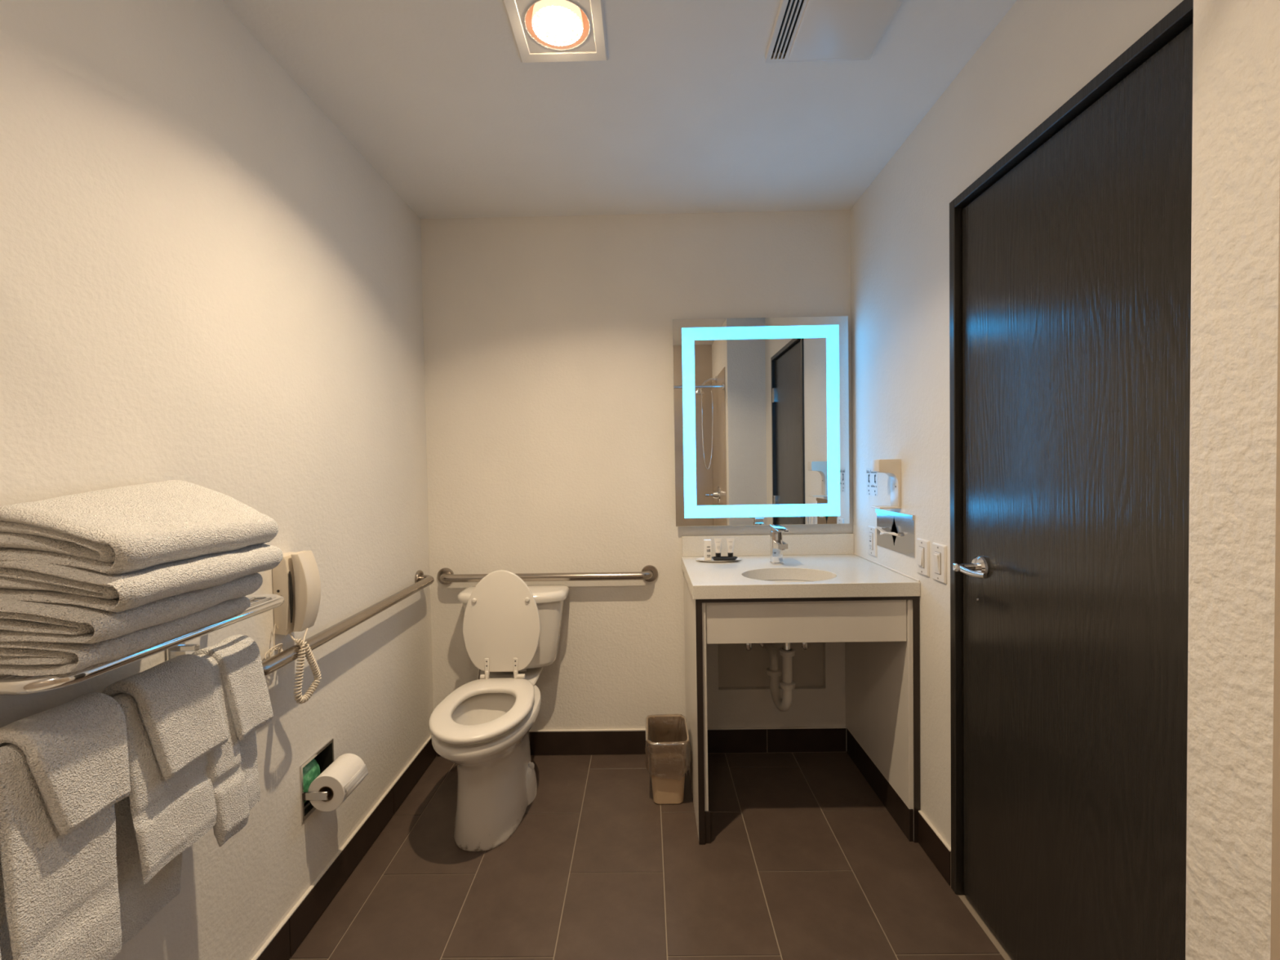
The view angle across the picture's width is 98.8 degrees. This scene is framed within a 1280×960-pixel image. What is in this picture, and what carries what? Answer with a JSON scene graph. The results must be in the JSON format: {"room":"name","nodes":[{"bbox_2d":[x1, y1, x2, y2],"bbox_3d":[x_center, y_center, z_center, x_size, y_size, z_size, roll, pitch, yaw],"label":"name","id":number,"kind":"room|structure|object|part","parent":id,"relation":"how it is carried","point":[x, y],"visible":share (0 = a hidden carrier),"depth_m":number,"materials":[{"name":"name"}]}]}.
{"room":"hotel bathroom","nodes":[
{"label":"hotel bathroom","id":0,"kind":"room"},
{"bbox_2d":[0,0,433,959],"bbox_3d":[-1.023,0.083,1.095,0.120,2.402,2.720,-1,1,1],"label":"wall","id":1,"kind":"structure","parent":0,"point":[205,282],"depth_m":1.29,"materials":[{"name":"paint"}]},
{"bbox_2d":[0,593,284,695],"bbox_3d":[-0.865,0.327,0.935,0.192,0.145,0.583,-1,1,1],"label":"towel rack","id":2,"kind":"object","parent":1,"relation":"attached to","point":[260,603],"visible":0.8,"depth_m":0.84,"materials":[{"name":"silver metal"}]},
{"bbox_3d":[-0.892,0.268,0.971,0.010,0.010,0.488,-1,1,1],"label":"shelf rod","id":3,"kind":"part","parent":2,"relation":"part of","materials":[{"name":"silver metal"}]},
{"bbox_2d":[0,742,122,959],"bbox_3d":[-0.875,0.555,0.798,0.111,0.390,0.150,-1,1,1],"label":"hand towel","id":4,"kind":"object","parent":2,"relation":"hanging from","point":[60,900],"visible":0.66,"depth_m":0.77,"materials":[{"name":"fabric"}]},
{"bbox_2d":[0,692,130,836],"bbox_3d":[-0.880,0.428,0.809,0.144,0.185,0.133,-1,1,1],"label":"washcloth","id":5,"kind":"object","parent":4,"relation":"on","point":[76,750],"visible":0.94,"depth_m":0.80,"materials":[{"name":"fabric"}]},
{"bbox_2d":[0,595,250,675],"bbox_3d":[-0.852,0.235,0.908,0.194,0.064,0.341,-1,1,1],"label":"bath towel","id":6,"kind":"object","parent":2,"relation":"on","point":[16,658],"visible":0.44,"depth_m":0.77,"materials":[{"name":"fabric"}]},
{"bbox_2d":[0,573,262,644],"bbox_3d":[-0.844,0.187,0.913,0.213,0.082,0.348,-1,1,1],"label":"bath towel","id":7,"kind":"object","parent":6,"relation":"on","point":[20,620],"visible":0.54,"depth_m":0.76,"materials":[{"name":"fabric"}]},
{"bbox_2d":[0,543,283,613],"bbox_3d":[-0.833,0.135,0.932,0.236,0.104,0.352,-1,1,1],"label":"bath towel","id":8,"kind":"object","parent":7,"relation":"on","point":[20,580],"visible":0.59,"depth_m":0.78,"materials":[{"name":"fabric"}]},
{"bbox_2d":[0,480,278,574],"bbox_3d":[-0.835,0.069,0.934,0.234,0.133,0.348,-1,1,1],"label":"bath towel","id":9,"kind":"object","parent":8,"relation":"on","point":[126,529],"visible":1,"depth_m":0.84,"materials":[{"name":"fabric"}]},
{"bbox_3d":[-0.814,0.267,0.970,0.010,0.010,0.488,-1,1,1],"label":"shelf rod","id":10,"kind":"part","parent":2,"relation":"part of","materials":[{"name":"silver metal"}]},
{"bbox_2d":[112,693,217,946],"bbox_3d":[-0.872,0.589,0.982,0.108,0.470,0.213,-1,1,1],"label":"hand towel","id":11,"kind":"object","parent":2,"relation":"hanging from","point":[159,819],"visible":0.61,"depth_m":0.96,"materials":[{"name":"fabric"}]},
{"bbox_2d":[101,653,229,781],"bbox_3d":[-0.877,0.425,0.994,0.146,0.186,0.170,-1,1,1],"label":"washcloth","id":12,"kind":"object","parent":11,"relation":"on","point":[176,699],"visible":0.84,"depth_m":0.97,"materials":[{"name":"fabric"}]},
{"bbox_3d":[-0.955,0.324,1.128,0.008,0.145,0.040,-1,1,1],"label":"wall plate","id":13,"kind":"part","parent":2,"relation":"part of","materials":[{"name":"silver metal"}]},
{"bbox_3d":[-0.901,0.360,1.129,0.102,0.044,0.014,-1,1,1],"label":"arm","id":14,"kind":"part","parent":2,"relation":"part of","materials":[{"name":"silver metal"}]},
{"bbox_2d":[197,653,249,847],"bbox_3d":[-0.872,0.531,1.089,0.122,0.378,0.117,-1,1,1],"label":"hand towel","id":15,"kind":"object","parent":2,"relation":"hanging from","point":[224,769],"visible":0.48,"depth_m":1.09,"materials":[{"name":"fabric"}]},
{"bbox_2d":[191,634,273,741],"bbox_3d":[-0.874,0.430,1.143,0.145,0.198,0.123,-1,1,1],"label":"washcloth","id":16,"kind":"object","parent":2,"relation":"hanging from","point":[238,658],"visible":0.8,"depth_m":1.13,"materials":[{"name":"fabric"}]},
{"bbox_2d":[238,729,260,809],"bbox_3d":[-0.876,0.531,1.160,0.089,0.350,0.087,-1,1,1],"label":"hand towel","id":17,"kind":"object","parent":2,"relation":"hanging from","point":[247,746],"visible":0.21,"depth_m":1.18,"materials":[{"name":"fabric"}]},
{"bbox_2d":[264,550,321,703],"bbox_3d":[-0.906,0.384,1.441,0.097,0.381,0.131,-1,1,1],"label":"wall phone","id":18,"kind":"object","parent":1,"relation":"attached to","point":[296,578],"visible":0.89,"depth_m":1.44,"materials":[{"name":"beige plastic"}]},
{"bbox_3d":[-0.933,0.422,1.409,0.030,0.099,0.063,-1,1,1],"label":"line cord","id":19,"kind":"part","parent":18,"relation":"part of","materials":[{"name":"beige plastic"}]},
{"bbox_3d":[-0.891,0.484,1.432,0.068,0.181,0.098,-1,1,1],"label":"coiled cord","id":20,"kind":"part","parent":18,"relation":"part of","materials":[{"name":"beige plastic"}]},
{"bbox_2d":[299,738,333,822],"bbox_3d":[-0.952,0.875,1.608,0.155,0.158,0.158,-1,1,1],"label":"paper holder","id":21,"kind":"object","parent":1,"relation":"attached to","point":[324,757],"visible":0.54,"depth_m":1.57,"materials":[{"name":"silver metal"}]},
{"bbox_2d":[302,758,319,803],"bbox_3d":[-0.985,0.877,1.594,0.074,0.122,0.091,-1,1,1],"label":"roll","id":22,"kind":"object","parent":21,"relation":"in","point":[311,771],"visible":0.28,"depth_m":1.59,"materials":[{"name":"green paper"}]},
{"bbox_3d":[-0.912,0.887,1.546,0.074,0.024,0.019,-1,1,1],"label":"arm","id":23,"kind":"part","parent":21,"relation":"part of","materials":[{"name":"silver metal"}]},
{"bbox_2d":[307,753,368,811],"bbox_3d":[-0.881,0.883,1.607,0.109,0.103,0.123,-1,1,1],"label":"toilet paper roll","id":24,"kind":"object","parent":21,"relation":"on","point":[347,771],"visible":1,"depth_m":1.56,"materials":[{"name":"white paper"}]},
{"bbox_2d":[251,735,436,959],"bbox_3d":[-0.935,1.215,1.517,0.011,0.114,1.929,-1,1,1],"label":"baseboard","id":25,"kind":"structure","parent":1,"relation":"attached to","point":[283,942],"depth_m":1.70,"materials":[{"name":"brown tile"}]},
{"bbox_2d":[262,569,433,676],"bbox_3d":[-0.911,0.436,1.803,0.078,0.079,1.146,-1,1,1],"label":"grab bar","id":26,"kind":"object","parent":1,"relation":"attached to","point":[276,662],"visible":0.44,"depth_m":1.64,"materials":[{"name":"metal"}]},
{"bbox_2d":[221,0,1017,218],"bbox_3d":[-0.040,-1.209,1.062,2.130,0.150,2.940,-1,1,1],"label":"ceiling","id":27,"kind":"structure","parent":0,"point":[686,112],"depth_m":1.66,"materials":[{"name":"paint"}]},
{"bbox_2d":[502,0,608,62],"bbox_3d":[-0.207,-1.198,1.370,0.237,0.152,0.240,-1,1,1],"label":"heat lamp","id":28,"kind":"object","parent":27,"relation":"attached to","point":[542,30],"visible":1,"depth_m":1.41,"materials":[{"name":"white plastic"}]},
{"bbox_3d":[-0.206,-1.138,1.371,0.177,0.003,0.180,-1,1,1],"label":"plate","id":29,"kind":"part","parent":28,"relation":"part of","materials":[{"name":"white plastic"}]},
{"bbox_3d":[-0.206,-1.176,1.370,0.128,0.087,0.128,-1,1,1],"label":"bulb","id":30,"kind":"part","parent":28,"relation":"part of","materials":[{"name":"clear glass"}]},
{"bbox_2d":[764,0,902,62],"bbox_3d":[0.481,-1.165,1.351,0.289,0.070,0.290,-1,1,1],"label":"ceiling vent","id":31,"kind":"object","parent":27,"relation":"in","point":[806,30],"visible":1,"depth_m":1.38,"materials":[{"name":"white plastic"}]},
{"bbox_2d":[420,209,852,733],"bbox_3d":[-0.004,0.031,2.504,2.130,2.402,0.120,-1,1,1],"label":"wall","id":32,"kind":"structure","parent":0,"point":[548,353],"depth_m":2.44,"materials":[{"name":"paint"}]},
{"bbox_2d":[436,728,648,756],"bbox_3d":[-0.356,1.181,2.470,1.126,0.114,0.011,-1,1,1],"label":"baseboard","id":33,"kind":"structure","parent":32,"relation":"attached to","point":[570,741],"depth_m":2.46,"materials":[{"name":"brown tile"}]},
{"bbox_2d":[437,564,657,584],"bbox_3d":[-0.414,0.425,2.421,0.989,0.077,0.072,-1,1,1],"label":"grab bar","id":34,"kind":"object","parent":32,"relation":"attached to","point":[649,573],"visible":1,"depth_m":2.39,"materials":[{"name":"metal"}]},
{"bbox_2d":[672,315,849,526],"bbox_3d":[0.529,-0.254,2.410,0.760,0.903,0.041,-1,1,1],"label":"mirror","id":35,"kind":"object","parent":32,"relation":"attached to","point":[761,405],"visible":1,"depth_m":2.39,"materials":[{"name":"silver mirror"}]},
{"bbox_2d":[681,533,853,556],"bbox_3d":[0.565,0.289,2.434,0.757,0.090,0.019,-1,1,1],"label":"backsplash","id":36,"kind":"structure","parent":32,"relation":"attached to","point":[799,544],"depth_m":2.42,"materials":[{"name":"stone"}]},
{"bbox_2d":[717,642,823,687],"bbox_3d":[0.589,0.720,2.486,0.483,0.439,0.006,-1,1,1],"label":"access panel","id":37,"kind":"object","parent":32,"relation":"attached to","point":[738,666],"visible":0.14,"depth_m":2.49,"materials":[{"name":"paint"}]},
{"bbox_2d":[707,726,846,753],"bbox_3d":[0.584,1.166,2.461,0.677,0.114,0.011,-1,1,1],"label":"baseboard","id":38,"kind":"structure","parent":32,"relation":"attached to","point":[781,739],"depth_m":2.46,"materials":[{"name":"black tile"}]},
{"bbox_2d":[288,751,1012,959],"bbox_3d":[0.002,1.316,1.125,2.130,0.100,2.940,-1,1,1],"label":"floor","id":39,"kind":"structure","parent":0,"point":[803,860],"depth_m":1.71,"materials":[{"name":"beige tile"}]},
{"bbox_2d":[428,569,568,851],"bbox_3d":[-0.539,0.811,2.095,0.460,0.880,0.744,-1,1,1],"label":"toilet","id":40,"kind":"object","parent":39,"relation":"on","point":[512,628],"visible":1,"depth_m":2.11,"materials":[{"name":"ceramic"}]},
{"bbox_3d":[-0.561,0.816,1.975,0.344,0.021,0.502,-1,1,1],"label":"seat","id":41,"kind":"part","parent":40,"relation":"part of","materials":[{"name":"beige plastic"}]},
{"bbox_3d":[-0.556,1.050,2.040,0.358,0.406,0.610,-1,1,1],"label":"bowl","id":42,"kind":"part","parent":40,"relation":"part of","materials":[{"name":"ceramic"}]},
{"bbox_3d":[-0.562,0.572,2.231,0.316,0.408,0.038,-1,1,1],"label":"lid","id":43,"kind":"part","parent":40,"relation":"part of","materials":[{"name":"beige plastic"}]},
{"bbox_3d":[-0.541,0.489,2.340,0.460,0.041,0.206,-1,1,1],"label":"tank lid","id":44,"kind":"part","parent":40,"relation":"part of","materials":[{"name":"ceramic"}]},
{"bbox_3d":[-0.539,0.651,2.352,0.424,0.283,0.190,-1,1,1],"label":"tank","id":45,"kind":"part","parent":40,"relation":"part of","materials":[{"name":"ceramic"}]},
{"bbox_2d":[646,715,688,804],"bbox_3d":[0.108,1.113,2.184,0.163,0.250,0.235,-1,1,1],"label":"waste bin","id":46,"kind":"object","parent":39,"relation":"on","point":[667,761],"visible":0.99,"depth_m":2.09,"materials":[{"name":"beige plastic"}]},
{"bbox_2d":[644,713,690,779],"bbox_3d":[0.108,1.079,2.184,0.175,0.197,0.260,-1,1,1],"label":"liner","id":47,"kind":"object","parent":46,"relation":"in","point":[684,731],"visible":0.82,"depth_m":2.16,"materials":[{"name":"plastic"}]},
{"bbox_2d":[684,575,919,844],"bbox_3d":[0.573,0.809,2.156,0.751,0.843,0.599,-1,1,1],"label":"vanity cabinet","id":48,"kind":"object","parent":39,"relation":"on","point":[880,635],"visible":0.78,"depth_m":1.87,"materials":[{"name":"laminate"}]},
{"bbox_3d":[0.208,0.814,2.157,0.020,0.841,0.584,-1,1,1],"label":"panel","id":49,"kind":"part","parent":48,"relation":"part of","materials":[{"name":"laminate"}]},
{"bbox_3d":[0.224,0.766,2.163,0.014,0.718,0.591,-1,1,1],"label":"panel","id":50,"kind":"part","parent":48,"relation":"part of","materials":[{"name":"laminate"}]},
{"bbox_2d":[744,643,752,650],"bbox_3d":[0.495,0.710,2.360,0.069,0.035,0.051,-2,2,-26],"label":"supply valve","id":51,"kind":"object","parent":48,"relation":"attached to","point":[748,646],"visible":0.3,"depth_m":2.34,"materials":[{"name":"silver metal"}]},
{"bbox_2d":[680,533,919,599],"bbox_3d":[0.560,0.320,2.141,0.761,0.137,0.605,-1,1,1],"label":"countertop","id":52,"kind":"structure","parent":48,"relation":"on","point":[828,562],"depth_m":2.11,"materials":[{"name":"stone"}]},
{"bbox_2d":[695,557,742,562],"bbox_3d":[0.332,0.337,2.313,0.196,0.008,0.096,-1,1,1],"label":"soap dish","id":53,"kind":"object","parent":52,"relation":"on","point":[701,559],"visible":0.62,"depth_m":2.29,"materials":[{"name":"ceramic"}]},
{"bbox_2d":[703,539,711,559],"bbox_3d":[0.286,0.295,2.317,0.030,0.085,0.026,-1,1,1],"label":"carton","id":54,"kind":"object","parent":53,"relation":"on","point":[707,543],"visible":1,"depth_m":2.31,"materials":[{"name":"white cardboard"}]},
{"bbox_2d":[714,538,721,556],"bbox_3d":[0.330,0.291,2.316,0.026,0.090,0.024,0,2,40],"label":"toiletry tube","id":55,"kind":"object","parent":53,"relation":"on","point":[717,542],"visible":0.91,"depth_m":2.31,"materials":[{"name":"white plastic"}]},
{"bbox_2d":[711,555,737,560],"bbox_3d":[0.351,0.326,2.277,0.109,0.013,0.040,-1,1,1],"label":"tray","id":56,"kind":"object","parent":53,"relation":"on","point":[730,557],"visible":1,"depth_m":2.26,"materials":[{"name":"black plastic"}]},
{"bbox_2d":[726,537,733,556],"bbox_3d":[0.381,0.290,2.315,0.026,0.090,0.024,0,2,40],"label":"toiletry tube","id":57,"kind":"object","parent":53,"relation":"on","point":[730,541],"visible":0.91,"depth_m":2.31,"materials":[{"name":"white plastic"}]},
{"bbox_2d":[769,524,788,564],"bbox_3d":[0.553,0.262,2.184,0.048,0.155,0.146,-1,1,1],"label":"faucet","id":58,"kind":"object","parent":52,"relation":"on","point":[778,545],"visible":1,"depth_m":2.21,"materials":[{"name":"silver metal"}]},
{"bbox_3d":[0.552,0.196,2.182,0.042,0.023,0.146,-1,1,1],"label":"lever handle","id":59,"kind":"part","parent":58,"relation":"part of","materials":[{"name":"silver metal"}]},
{"bbox_3d":[0.553,0.261,2.166,0.038,0.036,0.095,-1,1,1],"label":"spout","id":60,"kind":"part","parent":58,"relation":"part of","materials":[{"name":"silver metal"}]},
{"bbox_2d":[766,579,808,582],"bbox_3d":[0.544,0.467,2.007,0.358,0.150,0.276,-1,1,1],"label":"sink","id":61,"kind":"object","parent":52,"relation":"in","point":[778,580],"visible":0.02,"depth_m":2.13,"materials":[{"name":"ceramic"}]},
{"bbox_2d":[758,642,795,711],"bbox_3d":[0.573,0.739,2.233,0.089,0.416,0.470,-1,1,1],"label":"trap","id":62,"kind":"object","parent":61,"relation":"attached to","point":[783,704],"visible":0.93,"depth_m":2.19,"materials":[{"name":"beige plastic"}]},
{"bbox_3d":[0.567,0.761,2.385,0.038,0.109,0.167,-1,1,1],"label":"trap arm","id":63,"kind":"part","parent":62,"relation":"part of","materials":[{"name":"beige plastic"}]},
{"bbox_2d":[800,642,808,649],"bbox_3d":[0.669,0.703,2.362,0.086,0.040,0.072,0,2,41],"label":"supply valve","id":64,"kind":"object","parent":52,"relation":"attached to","point":[805,646],"visible":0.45,"depth_m":2.34,"materials":[{"name":"silver metal"}]},
{"bbox_3d":[0.563,0.401,1.862,0.710,0.013,0.030,-1,1,1],"label":"rail","id":65,"kind":"part","parent":48,"relation":"part of","materials":[{"name":"metal"}]},
{"bbox_3d":[0.920,0.755,2.156,0.014,0.718,0.591,-1,1,1],"label":"panel","id":66,"kind":"part","parent":48,"relation":"part of","materials":[{"name":"laminate"}]},
{"bbox_3d":[0.938,0.802,2.153,0.020,0.841,0.592,-1,1,1],"label":"panel","id":67,"kind":"part","parent":48,"relation":"part of","materials":[{"name":"laminate"}]},
{"bbox_2d":[849,0,1183,847],"bbox_3d":[0.991,0.038,1.533,0.120,2.402,1.800,-1,1,1],"label":"wall","id":68,"kind":"structure","parent":0,"point":[1041,53],"depth_m":1.74,"materials":[{"name":"paint"}]},
{"bbox_2d":[866,467,877,496],"bbox_3d":[0.937,0.007,2.218,0.001,0.113,0.110,-1,1,1],"label":"wall decal","id":69,"kind":"object","parent":68,"relation":"attached to","point":[871,477],"visible":0.88,"depth_m":2.22},
{"bbox_2d":[867,472,876,495],"bbox_3d":[0.937,0.010,2.219,0.001,0.101,0.098,-1,1,1],"label":"print","id":70,"kind":"object","parent":69,"relation":"attached to","point":[873,473],"depth_m":2.19},
{"bbox_2d":[867,525,876,556],"bbox_3d":[0.936,0.247,2.218,0.011,0.118,0.077,-1,1,1],"label":"wall outlet","id":71,"kind":"object","parent":68,"relation":"attached to","point":[872,531],"visible":1,"depth_m":2.20,"materials":[{"name":"white plastic"}]},
{"bbox_2d":[868,532,872,549],"bbox_3d":[0.933,0.247,2.218,0.004,0.066,0.032,-1,1,1],"label":"receptacle","id":72,"kind":"object","parent":71,"relation":"attached to","point":[870,534],"depth_m":2.22,"materials":[{"name":"white plastic"}]},
{"bbox_2d":[871,458,901,509],"bbox_3d":[0.895,0.014,2.002,0.080,0.178,0.078,-1,1,1],"label":"hair dryer","id":73,"kind":"object","parent":68,"relation":"attached to","point":[892,468],"visible":1,"depth_m":1.97,"materials":[{"name":"beige plastic"}]},
{"bbox_2d":[871,505,901,509],"bbox_3d":[0.898,0.100,2.004,0.078,0.006,0.078,-1,1,1],"label":"drip tray","id":74,"kind":"object","parent":73,"relation":"on","point":[885,507],"depth_m":1.97,"materials":[{"name":"beige plastic"}]},
{"bbox_2d":[853,552,919,582],"bbox_3d":[0.940,0.332,2.131,0.004,0.006,0.580,-1,1,1],"label":"trim","id":75,"kind":"structure","parent":68,"relation":"attached to","point":[893,570],"depth_m":2.07,"materials":[{"name":"beige"}]},
{"bbox_2d":[875,508,915,557],"bbox_3d":[0.962,0.189,2.021,0.063,0.145,0.300,-1,1,1],"label":"holder","id":76,"kind":"object","parent":68,"relation":"attached to","point":[902,524],"visible":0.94,"depth_m":1.99,"materials":[{"name":"silver metal"}]},
{"bbox_2d":[875,526,900,537],"bbox_3d":[0.918,0.191,2.049,0.050,0.032,0.167,-1,1,1],"label":"tissue","id":77,"kind":"object","parent":76,"relation":"in","point":[882,531],"visible":1,"depth_m":2.02,"materials":[{"name":"white paper"}]},
{"bbox_2d":[916,537,929,577],"bbox_3d":[0.930,0.255,1.813,0.016,0.118,0.077,-1,1,1],"label":"light switch","id":78,"kind":"object","parent":68,"relation":"attached to","point":[922,545],"visible":1,"depth_m":1.80,"materials":[{"name":"white plastic"}]},
{"bbox_3d":[0.929,0.255,1.813,0.004,0.066,0.032,-1,1,1],"label":"rocker frame","id":79,"kind":"part","parent":78,"relation":"part of","materials":[{"name":"white plastic"}]},
{"bbox_2d":[918,810,951,886],"bbox_3d":[0.947,1.177,1.762,0.011,0.114,0.194,-1,1,1],"label":"baseboard","id":80,"kind":"structure","parent":68,"relation":"attached to","point":[931,842],"depth_m":1.75,"materials":[{"name":"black tile"}]},
{"bbox_2d":[932,542,946,584],"bbox_3d":[0.929,0.259,1.712,0.016,0.118,0.077,-1,1,1],"label":"light switch","id":81,"kind":"object","parent":68,"relation":"attached to","point":[939,551],"visible":1,"depth_m":1.70,"materials":[{"name":"white plastic"}]},
{"bbox_3d":[0.928,0.259,1.712,0.004,0.066,0.032,-1,1,1],"label":"rocker frame","id":82,"kind":"part","parent":81,"relation":"part of","materials":[{"name":"white plastic"}]},
{"bbox_2d":[949,0,1193,959],"bbox_3d":[0.955,0.221,1.251,0.181,2.052,0.775,-1,1,1],"label":"door","id":83,"kind":"structure","parent":68,"relation":"in","point":[1070,255],"depth_m":1.17,"materials":[{"name":"brown wood"}]},
{"bbox_3d":[0.899,0.243,1.461,0.064,0.023,0.128,-1,1,1],"label":"lever handle","id":84,"kind":"part","parent":83,"relation":"part of","materials":[{"name":"silver metal"}]},
{"bbox_2d":[1185,0,1279,959],"bbox_3d":[0.833,0.074,0.175,0.409,2.402,0.920,-1,1,1],"label":"wall partition","id":85,"kind":"structure","parent":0,"point":[1236,129],"depth_m":0.58,"materials":[{"name":"paint"}]},
{"bbox_2d":[1270,186,1279,959],"bbox_3d":[0.624,0.030,0.129,0.006,1.600,0.825,-1,1,1],"label":"trim","id":86,"kind":"structure","parent":85,"relation":"attached to","point":[1275,862],"depth_m":0.54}
]}

